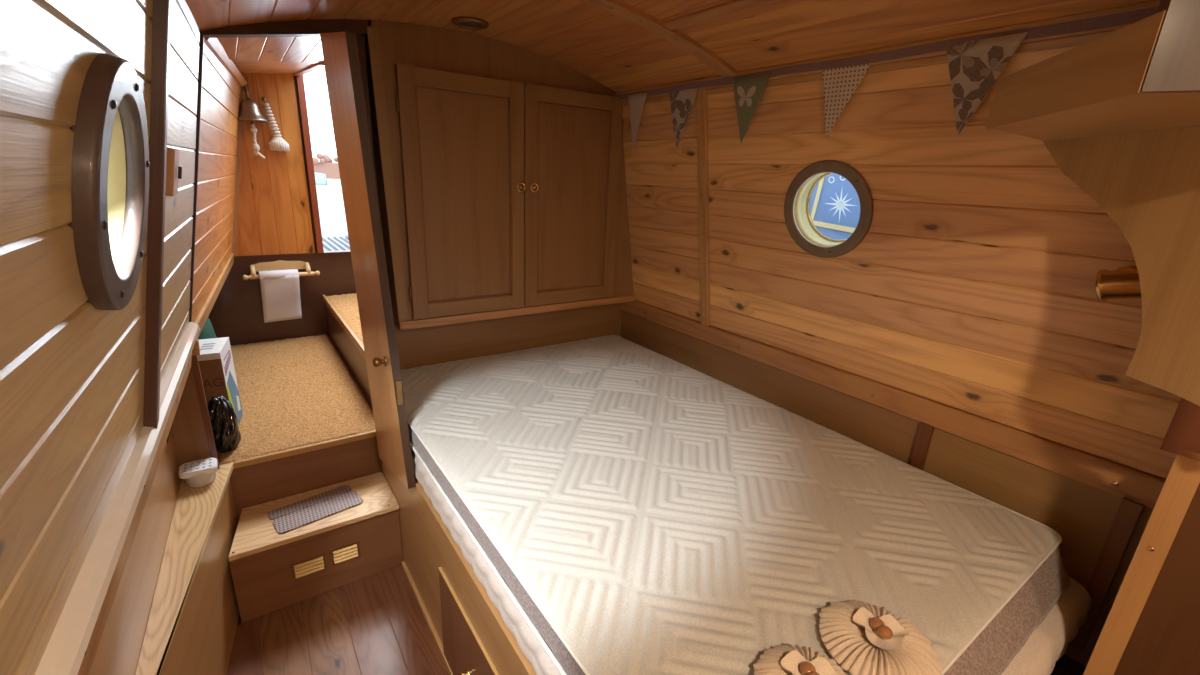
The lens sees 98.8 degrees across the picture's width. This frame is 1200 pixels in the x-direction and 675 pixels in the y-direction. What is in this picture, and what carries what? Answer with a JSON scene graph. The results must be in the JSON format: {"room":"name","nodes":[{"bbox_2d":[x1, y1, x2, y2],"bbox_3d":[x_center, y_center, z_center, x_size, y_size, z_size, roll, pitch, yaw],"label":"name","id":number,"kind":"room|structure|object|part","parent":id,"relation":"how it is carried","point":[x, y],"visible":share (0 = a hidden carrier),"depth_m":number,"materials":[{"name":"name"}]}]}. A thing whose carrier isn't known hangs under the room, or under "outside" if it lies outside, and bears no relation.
{"room":"ship interior","nodes":[
{"label":"ship interior","id":0,"kind":"room"},
{"bbox_2d":[0,0,199,674],"bbox_3d":[-0.351,0.038,0.176,0.248,1.166,3.664,-8,20,-31],"label":"wall","id":1,"kind":"structure","parent":0,"point":[72,370],"depth_m":0.51,"materials":[{"name":"brown wood"}]},
{"bbox_2d":[68,53,149,309],"bbox_3d":[-0.638,-0.185,0.632,0.144,0.308,0.310,-9,21,-34],"label":"window","id":2,"kind":"structure","parent":1,"relation":"in","point":[111,164],"depth_m":0.59,"materials":[{"name":"brown metal"}]},
{"bbox_2d":[34,322,199,674],"bbox_3d":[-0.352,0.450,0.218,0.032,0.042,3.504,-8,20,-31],"label":"trim","id":3,"kind":"structure","parent":1,"relation":"attached to","point":[64,653],"depth_m":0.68,"materials":[{"name":"brown wood"}]},
{"bbox_2d":[143,0,170,428],"bbox_3d":[-0.790,-0.244,0.916,0.176,0.849,0.046,-9,21,-34],"label":"trim","id":4,"kind":"structure","parent":1,"relation":"attached to","point":[161,10],"depth_m":0.90,"materials":[{"name":"brown wood"}]},
{"bbox_2d":[166,147,181,196],"bbox_3d":[-0.925,-0.360,1.115,0.032,0.097,0.150,-9,21,-34],"label":"light switch","id":5,"kind":"object","parent":1,"relation":"attached to","point":[174,171],"visible":1,"depth_m":1.06,"materials":[{"name":"brown wood"}]},
{"bbox_2d":[167,31,203,443],"bbox_3d":[-1.333,-0.158,1.571,0.405,1.750,0.045,-9,21,-34],"label":"trim","id":6,"kind":"structure","parent":1,"relation":"attached to","point":[201,44],"depth_m":1.52,"materials":[{"name":"brown wood"}]},
{"bbox_2d":[193,253,233,347],"bbox_3d":[-1.731,-0.225,2.328,0.020,0.087,1.618,-7,20,-29],"label":"trim","id":7,"kind":"structure","parent":1,"relation":"attached to","point":[201,320],"depth_m":2.16,"materials":[{"name":"brown wood"}]},
{"bbox_2d":[204,38,246,86],"bbox_3d":[-1.541,-1.128,2.148,0.032,0.074,1.588,-7,20,-29],"label":"trim","id":8,"kind":"structure","parent":1,"relation":"attached to","point":[214,45],"depth_m":1.88,"materials":[{"name":"orange wood"}]},
{"bbox_2d":[89,43,240,674],"bbox_3d":[-0.996,0.252,0.815,0.863,2.089,5.308,-8,20,-29],"label":"wall","id":9,"kind":"structure","parent":0,"point":[221,93],"depth_m":1.67,"materials":[{"name":"orange wood"}]},
{"bbox_2d":[171,339,218,468],"bbox_3d":[-1.436,0.246,1.739,0.192,0.498,0.037,-9,21,-34],"label":"trim","id":10,"kind":"structure","parent":9,"relation":"attached to","point":[192,433],"depth_m":1.77,"materials":[{"name":"brown wood"}]},
{"bbox_2d":[217,335,382,520],"bbox_3d":[-1.494,0.433,2.804,1.750,0.475,1.574,-9,21,-34],"label":"trim","id":11,"kind":"structure","parent":9,"relation":"attached to","point":[255,484],"depth_m":2.06,"materials":[{"name":"brown wood"}]},
{"bbox_2d":[198,318,216,339],"bbox_3d":[-1.825,0.064,2.339,0.162,0.450,0.264,-5,19,-23],"label":"cloth bag","id":12,"kind":"object","parent":11,"relation":"on","point":[207,332],"visible":0.06,"depth_m":2.28,"materials":[{"name":"green fabric"}]},
{"bbox_2d":[218,334,374,464],"bbox_3d":[-1.597,0.225,2.630,0.573,0.017,1.531,-9,21,-34],"label":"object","id":13,"kind":"object","parent":11,"relation":"on","point":[296,392],"visible":0.88,"depth_m":2.44,"materials":[{"name":"brown carpet"}]},
{"bbox_2d":[197,337,242,424],"bbox_3d":[-1.596,0.207,2.073,0.188,0.356,0.220,-6,19,-26],"label":"cardboard box","id":14,"kind":"object","parent":13,"relation":"on","point":[215,359],"visible":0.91,"depth_m":2.01,"materials":[{"name":"white cardboard"}]},
{"bbox_2d":[208,396,240,453],"bbox_3d":[-1.441,0.325,1.958,0.104,0.212,0.153,-9,21,-34],"label":"plastic bag","id":15,"kind":"object","parent":13,"relation":"on","point":[223,418],"visible":0.84,"depth_m":1.92,"materials":[{"name":"black plastic"}]},
{"bbox_2d":[219,430,375,468],"bbox_3d":[-1.169,0.440,2.040,0.570,0.022,0.030,-9,21,-34],"label":"trim","id":16,"kind":"structure","parent":11,"relation":"attached to","point":[290,452],"depth_m":2.02,"materials":[{"name":"brown wood"}]},
{"bbox_2d":[322,293,371,405],"bbox_3d":[-1.134,-0.015,3.028,0.690,0.277,1.302,-9,21,-34],"label":"locker","id":17,"kind":"object","parent":11,"relation":"on","point":[342,311],"visible":0.13,"depth_m":2.83,"materials":[{"name":"brown paint"}]},
{"bbox_2d":[217,37,324,75],"bbox_3d":[-1.164,-1.253,2.380,1.320,0.179,1.635,-9,21,-34],"label":"ceiling","id":18,"kind":"structure","parent":0,"point":[297,56],"depth_m":1.93,"materials":[{"name":"brown wood"}]},
{"bbox_2d":[200,18,369,37],"bbox_3d":[-0.969,-0.969,1.559,0.510,0.184,0.045,-9,21,-34],"label":"trim","id":19,"kind":"structure","parent":18,"relation":"attached to","point":[312,27],"depth_m":1.57,"materials":[{"name":"brown wood"}]},
{"bbox_2d":[236,73,316,255],"bbox_3d":[-2.186,-0.929,2.826,1.012,1.200,0.060,-9,21,-34],"label":"boards","id":20,"kind":"object","parent":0,"point":[275,216],"visible":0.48,"depth_m":3.00,"materials":[{"name":"orange wood"}]},
{"bbox_2d":[233,91,243,251],"bbox_3d":[-2.037,-0.937,2.890,0.185,0.930,0.010,-9,21,-34],"label":"trim","id":21,"kind":"structure","parent":20,"relation":"attached to","point":[239,138],"depth_m":2.90,"materials":[{"name":"brown wood"}]},
{"bbox_2d":[238,77,267,158],"bbox_3d":[-1.910,-1.200,2.813,0.156,0.420,0.156,-9,21,-34],"label":"bell","id":22,"kind":"object","parent":20,"relation":"attached to","point":[249,109],"visible":0.98,"depth_m":2.78,"materials":[{"name":"metal"}]},
{"bbox_2d":[261,97,289,151],"bbox_3d":[-1.835,-1.206,2.909,0.106,0.287,0.093,-9,21,-34],"label":"tassel","id":23,"kind":"object","parent":20,"relation":"hanging from","point":[277,143],"visible":1,"depth_m":2.90,"materials":[{"name":"white fabric"}]},
{"bbox_3d":[-1.844,-1.213,2.899,0.078,0.200,0.054,-9,21,-34],"label":"bound handle","id":24,"kind":"part","parent":23,"relation":"part of","materials":[{"name":"white fabric"}]},
{"bbox_2d":[208,250,355,345],"bbox_3d":[-1.905,-0.262,3.267,1.820,0.550,0.075,-9,21,-34],"label":"wall","id":25,"kind":"structure","parent":0,"point":[236,314],"depth_m":3.19,"materials":[{"name":"brown paint"}]},
{"bbox_2d":[232,75,323,256],"bbox_3d":[-1.924,-1.022,2.961,0.474,1.080,0.060,-9,21,-34],"label":"trim","id":26,"kind":"structure","parent":25,"relation":"attached to","point":[299,79],"depth_m":3.06,"materials":[{"name":"brown wood"}]},
{"bbox_2d":[243,260,319,322],"bbox_3d":[-1.926,-0.283,3.140,0.400,0.365,0.098,-9,21,-34],"label":"towel rail","id":27,"kind":"object","parent":25,"relation":"attached to","point":[279,280],"visible":1,"depth_m":3.11,"materials":[{"name":"white cloth"},{"name":"pale wood"}]},
{"bbox_3d":[-2.045,-0.391,3.028,0.027,0.068,0.068,-9,21,-34],"label":"arm","id":28,"kind":"part","parent":27,"relation":"part of","materials":[{"name":"brown wood"}]},
{"bbox_3d":[-1.944,-0.440,3.128,0.310,0.060,0.012,-9,21,-34],"label":"plate","id":29,"kind":"part","parent":27,"relation":"part of","materials":[{"name":"brown wood"}]},
{"bbox_3d":[-1.811,-0.430,3.186,0.027,0.068,0.068,-9,21,-34],"label":"arm","id":30,"kind":"part","parent":27,"relation":"part of","materials":[{"name":"brown wood"}]},
{"bbox_2d":[321,229,347,236],"bbox_3d":[-2.017,-0.502,4.425,1.450,0.649,1.960,-9,21,-34],"label":"floor","id":31,"kind":"structure","parent":0,"point":[325,232],"depth_m":4.79,"materials":[{"name":"white"}]},
{"bbox_2d":[322,236,349,250],"bbox_3d":[-1.720,-0.704,3.938,1.190,0.050,0.987,-9,21,-34],"label":"deck grating","id":32,"kind":"object","parent":31,"relation":"on","point":[330,243],"visible":0.02,"depth_m":3.81,"materials":[{"name":"white"}]},
{"bbox_2d":[227,565,448,674],"bbox_3d":[-0.400,1.099,1.760,2.500,0.080,5.800,-9,21,-34],"label":"floor","id":33,"kind":"structure","parent":0,"point":[375,624],"depth_m":1.77,"materials":[{"name":"laminate"}]},
{"bbox_2d":[135,463,239,674],"bbox_3d":[-1.140,0.889,1.375,0.144,0.488,1.318,-6,19,-25],"label":"shelf","id":34,"kind":"object","parent":33,"relation":"on","point":[192,623],"visible":0.8,"depth_m":1.50,"materials":[{"name":"brown wood"}]},
{"bbox_2d":[178,458,217,487],"bbox_3d":[-1.375,0.467,1.765,0.104,0.066,0.094,-9,21,-34],"label":"plastic tub","id":35,"kind":"object","parent":34,"relation":"on","point":[199,473],"visible":1,"depth_m":1.74,"materials":[{"name":"white plastic"}]},
{"bbox_2d":[184,471,215,487],"bbox_3d":[-1.375,0.474,1.768,0.094,0.050,0.094,-9,21,-34],"label":"bowl","id":36,"kind":"object","parent":35,"relation":"on","point":[194,479],"depth_m":1.73,"materials":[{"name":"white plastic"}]},
{"bbox_2d":[228,472,402,622],"bbox_3d":[-1.099,0.794,2.013,0.550,0.293,0.278,-9,21,-34],"label":"step","id":37,"kind":"structure","parent":33,"relation":"on","point":[271,571],"depth_m":1.91,"materials":[{"name":"brown wood"}]},
{"bbox_2d":[291,554,326,579],"bbox_3d":[-1.067,0.845,1.887,0.109,0.069,0.009,-9,21,-34],"label":"vent","id":38,"kind":"object","parent":37,"relation":"attached to","point":[309,566],"depth_m":1.89,"materials":[{"name":"gold metal"}]},
{"bbox_2d":[268,485,362,533],"bbox_3d":[-1.089,0.653,1.974,0.296,0.005,0.163,-14,24,-42],"label":"mat","id":39,"kind":"object","parent":37,"relation":"on","point":[287,518],"visible":1,"depth_m":1.96,"materials":[{"name":"rubber"}]},
{"bbox_2d":[330,541,359,565],"bbox_3d":[-0.967,0.824,1.954,0.098,0.070,0.009,-9,21,-34],"label":"vent","id":40,"kind":"object","parent":37,"relation":"attached to","point":[347,552],"depth_m":1.95,"materials":[{"name":"gold metal"}]},
{"bbox_2d":[401,561,452,674],"bbox_3d":[0.149,1.370,0.802,0.012,0.022,3.340,-9,21,-34],"label":"baseboard","id":41,"kind":"structure","parent":33,"relation":"on","point":[436,638],"depth_m":1.84,"materials":[{"name":"brown wood"}]},
{"bbox_2d":[382,461,536,674],"bbox_3d":[0.577,0.998,1.193,1.290,0.535,3.558,-9,21,-34],"label":"bed base","id":42,"kind":"object","parent":33,"relation":"on","point":[473,634],"visible":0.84,"depth_m":1.53,"materials":[{"name":"brown wood"}]},
{"bbox_3d":[-0.269,0.994,1.328,0.008,0.350,0.835,-9,21,-34],"label":"locker door","id":43,"kind":"part","parent":42,"relation":"part of","materials":[{"name":"brown wood"}]},
{"bbox_2d":[410,442,1090,674],"bbox_3d":[0.154,0.471,1.702,1.241,0.128,1.991,-9,21,-34],"label":"sheet","id":44,"kind":"object","parent":42,"relation":"on","point":[1049,641],"visible":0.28,"depth_m":1.16,"materials":[{"name":"white fabric"}]},
{"bbox_2d":[400,335,1070,674],"bbox_3d":[0.137,0.361,1.678,1.222,0.096,1.950,-9,21,-34],"label":"mattress","id":45,"kind":"object","parent":44,"relation":"on","point":[642,511],"visible":0.9,"depth_m":1.27,"materials":[{"name":"white fabric"}]},
{"bbox_2d":[753,643,846,674],"bbox_3d":[0.338,0.556,0.826,0.176,0.056,0.175,-9,21,-34],"label":"rosette","id":46,"kind":"object","parent":45,"relation":"on","point":[788,659],"visible":1,"depth_m":0.85,"materials":[{"name":"fabric"}]},
{"bbox_2d":[819,599,942,674],"bbox_3d":[0.499,0.534,0.919,0.203,0.056,0.201,-9,21,-34],"label":"seashell","id":47,"kind":"object","parent":45,"relation":"on","point":[863,638],"visible":1,"depth_m":0.90,"materials":[{"name":"fabric"}]},
{"bbox_2d":[1083,397,1199,674],"bbox_3d":[1.340,0.568,0.791,0.358,1.660,0.794,-9,21,-34],"label":"wooden post","id":48,"kind":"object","parent":33,"relation":"on","point":[1152,624],"depth_m":0.94,"materials":[{"name":"brown wood"}]},
{"bbox_3d":[1.223,0.852,0.762,0.030,1.125,0.730,-9,21,-34],"label":"panel","id":49,"kind":"part","parent":48,"relation":"part of","materials":[{"name":"brown wood"}]},
{"bbox_3d":[1.381,0.045,0.641,0.315,0.570,0.794,-9,21,-34],"label":"panel","id":50,"kind":"part","parent":48,"relation":"part of","materials":[{"name":"brown wood"}]},
{"bbox_2d":[371,126,385,256],"bbox_3d":[-0.362,-0.244,2.407,1.350,2.100,0.030,-9,21,-34],"label":"wall","id":51,"kind":"structure","parent":0,"point":[371,126],"depth_m":1.93,"materials":[{"name":"brown wood"}]},
{"bbox_2d":[356,35,375,181],"bbox_3d":[-0.860,-0.334,1.919,0.065,1.440,0.100,-9,21,-34],"label":"trim","id":52,"kind":"structure","parent":51,"relation":"attached to","point":[360,38],"depth_m":1.72,"materials":[{"name":"brown wood"}]},
{"bbox_2d":[320,32,415,488],"bbox_3d":[-0.750,-0.172,1.675,0.089,1.515,0.441,-9,21,-34],"label":"door","id":53,"kind":"structure","parent":51,"relation":"in","point":[339,49],"depth_m":1.59,"materials":[{"name":"brown wood"}]},
{"bbox_3d":[-0.694,0.077,1.617,0.039,0.034,0.034,-9,21,-34],"label":"knob","id":54,"kind":"part","parent":53,"relation":"part of","materials":[{"name":"gold metal"}]},
{"bbox_3d":[-0.627,0.173,1.606,0.016,0.080,0.008,-9,21,-34],"label":"latch plate","id":55,"kind":"part","parent":53,"relation":"part of","materials":[{"name":"gold metal"}]},
{"bbox_2d":[365,20,634,329],"bbox_3d":[-0.311,-0.628,2.177,1.194,1.074,0.146,-9,21,-34],"label":"upper cabinet","id":56,"kind":"object","parent":51,"relation":"attached to","point":[500,166],"visible":1,"depth_m":2.03,"materials":[{"name":"brown wood"}]},
{"bbox_3d":[-0.514,-0.531,2.001,0.477,0.894,0.021,-9,21,-34],"label":"door","id":57,"kind":"part","parent":56,"relation":"part of","materials":[{"name":"brown wood"}]},
{"bbox_3d":[-0.298,-0.124,2.307,1.160,0.032,0.012,-9,21,-34],"label":"rail","id":58,"kind":"part","parent":56,"relation":"part of","materials":[{"name":"brown wood"}]},
{"bbox_3d":[-0.323,-0.612,2.092,0.042,0.042,0.019,-9,21,-34],"label":"knob","id":59,"kind":"part","parent":56,"relation":"part of","materials":[{"name":"gold metal"}]},
{"bbox_3d":[-0.273,-0.621,2.125,0.042,0.042,0.019,-9,21,-34],"label":"knob","id":60,"kind":"part","parent":56,"relation":"part of","materials":[{"name":"gold metal"}]},
{"bbox_3d":[-0.118,-0.598,2.269,0.481,0.896,0.021,-9,21,-34],"label":"door","id":61,"kind":"part","parent":56,"relation":"part of","materials":[{"name":"brown wood"}]},
{"bbox_2d":[394,303,621,369],"bbox_3d":[-0.401,0.100,2.468,1.260,0.505,0.015,-9,21,-34],"label":"trim","id":62,"kind":"structure","parent":51,"relation":"attached to","point":[417,347],"depth_m":2.38,"materials":[{"name":"brown wood"}]},
{"bbox_2d":[185,0,1153,92],"bbox_3d":[0.432,-0.560,0.472,1.707,0.237,3.540,-9,21,-34],"label":"ceiling","id":63,"kind":"structure","parent":0,"point":[610,49],"depth_m":1.48,"materials":[{"name":"brown wood"}]},
{"bbox_2d":[451,17,488,29],"bbox_3d":[-0.433,-1.047,1.716,0.124,0.010,0.124,-9,21,-34],"label":"recessed light","id":64,"kind":"object","parent":63,"relation":"in","point":[471,23],"visible":1,"depth_m":1.70,"materials":[{"name":"gold metal"}]},
{"bbox_2d":[578,0,737,77],"bbox_3d":[-0.143,-0.844,1.336,1.522,0.151,0.060,-9,21,-34],"label":"trim","id":65,"kind":"structure","parent":63,"relation":"attached to","point":[628,12],"depth_m":1.55,"materials":[{"name":"brown wood"}]},
{"bbox_2d":[663,0,774,29],"bbox_3d":[1.006,-0.546,0.432,0.041,0.016,2.815,-9,21,-34],"label":"trim","id":66,"kind":"structure","parent":63,"relation":"attached to","point":[732,6],"depth_m":1.38,"materials":[{"name":"brown wood"}]},
{"bbox_2d":[622,46,1180,479],"bbox_3d":[0.974,-0.271,1.357,0.225,1.166,4.140,-9,21,-34],"label":"wall","id":67,"kind":"structure","parent":0,"point":[969,288],"depth_m":1.43,"materials":[{"name":"brown wood"}]},
{"bbox_2d":[697,89,709,325],"bbox_3d":[0.416,-0.483,2.065,0.166,0.922,0.045,-9,21,-34],"label":"trim","id":68,"kind":"structure","parent":67,"relation":"attached to","point":[702,98],"depth_m":2.04,"materials":[{"name":"brown wood"}]},
{"bbox_2d":[784,160,872,257],"bbox_3d":[0.740,-0.408,1.647,0.123,0.302,0.304,-9,21,-34],"label":"window","id":69,"kind":"structure","parent":67,"relation":"in","point":[800,226],"depth_m":1.66,"materials":[{"name":"brown metal"}]},
{"bbox_2d":[620,310,1152,674],"bbox_3d":[0.998,0.677,1.703,0.095,0.920,4.140,-9,21,-34],"label":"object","id":70,"kind":"structure","parent":67,"relation":"attached to","point":[1101,532],"depth_m":1.46,"materials":[{"name":"brown wood"}]},
{"bbox_2d":[615,6,1158,150],"bbox_3d":[0.758,-0.636,1.369,0.034,0.233,2.400,-9,21,-34],"label":"bunting","id":71,"kind":"object","parent":67,"relation":"hanging from","point":[975,62],"visible":1,"depth_m":1.32,"materials":[{"name":"fabric"}]},
{"bbox_2d":[669,91,692,145],"bbox_3d":[0.307,-0.846,1.978,0.016,0.210,0.131,-9,21,-34],"label":"print","id":72,"kind":"object","parent":71,"relation":"attached to","point":[681,102],"depth_m":1.97},
{"bbox_2d":[737,86,755,106],"bbox_3d":[0.488,-0.804,1.711,0.011,0.067,0.080,-9,21,-34],"label":"print","id":73,"kind":"object","parent":71,"relation":"attached to","point":[746,95],"depth_m":1.71},
{"bbox_2d":[946,40,1011,132],"bbox_3d":[0.872,-0.587,1.208,0.029,0.198,0.142,-9,21,-34],"label":"print","id":74,"kind":"object","parent":71,"relation":"attached to","point":[974,65],"depth_m":1.20},
{"bbox_2d":[616,0,1160,106],"bbox_3d":[1.080,-0.585,0.915,0.031,0.061,3.500,-9,21,-34],"label":"trim","id":75,"kind":"structure","parent":67,"relation":"attached to","point":[1078,38],"depth_m":1.28,"materials":[{"name":"brown wood"}]},
{"bbox_2d":[620,300,1165,508],"bbox_3d":[1.133,0.294,1.347,0.026,0.078,3.640,-9,21,-34],"label":"trim","id":76,"kind":"structure","parent":67,"relation":"attached to","point":[1116,479],"depth_m":1.51,"materials":[{"name":"brown wood"}]},
{"bbox_2d":[986,0,1199,405],"bbox_3d":[0.895,-0.257,0.760,0.647,0.724,0.596,-9,21,-34],"label":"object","id":77,"kind":"object","parent":67,"relation":"attached to","point":[1117,112],"visible":1,"depth_m":0.83,"materials":[{"name":"brown wood"}]},
{"bbox_3d":[0.957,-0.143,0.908,0.015,0.423,0.622,4,17,4],"label":"bracket panel","id":78,"kind":"part","parent":77,"relation":"part of","materials":[{"name":"brown wood"}]},
{"bbox_2d":[1095,266,1141,300],"bbox_3d":[1.117,-0.109,1.059,0.105,0.089,0.131,-9,21,-34],"label":"wall light","id":79,"kind":"object","parent":67,"relation":"attached to","point":[1124,282],"visible":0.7,"depth_m":1.06,"materials":[{"name":"gold metal"}]},
{"label":"outside","id":80,"kind":"structure","parent":0,"visible":0},
{"bbox_3d":[-8.349,-3.698,15.002,20.000,0.100,25.200,-9,21,-34],"label":"quay","id":81,"kind":"object","parent":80,"visible":0},
{"bbox_2d":[313,153,339,178],"bbox_3d":[-5.160,-3.732,12.947,9.183,1.662,0.616,-9,21,-34],"label":"hedge","id":82,"kind":"object","parent":81,"relation":"on","point":[325,166],"visible":0.06,"depth_m":11.90,"materials":[{"name":"pink plant"}]},
{"bbox_2d":[315,173,346,228],"bbox_3d":[-3.895,-2.149,8.634,2.600,1.119,1.000,-9,21,-34],"label":"moored boat","id":83,"kind":"object","parent":81,"relation":"on","point":[329,191],"visible":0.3,"depth_m":7.88,"materials":[{"name":"white"}]},
{"bbox_2d":[809,173,859,239],"bbox_3d":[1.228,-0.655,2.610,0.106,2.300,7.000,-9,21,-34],"label":"moored boat","id":84,"kind":"object","parent":81,"relation":"on","point":[821,214],"visible":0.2,"depth_m":2.59,"materials":[{"name":"blue"}]}
]}

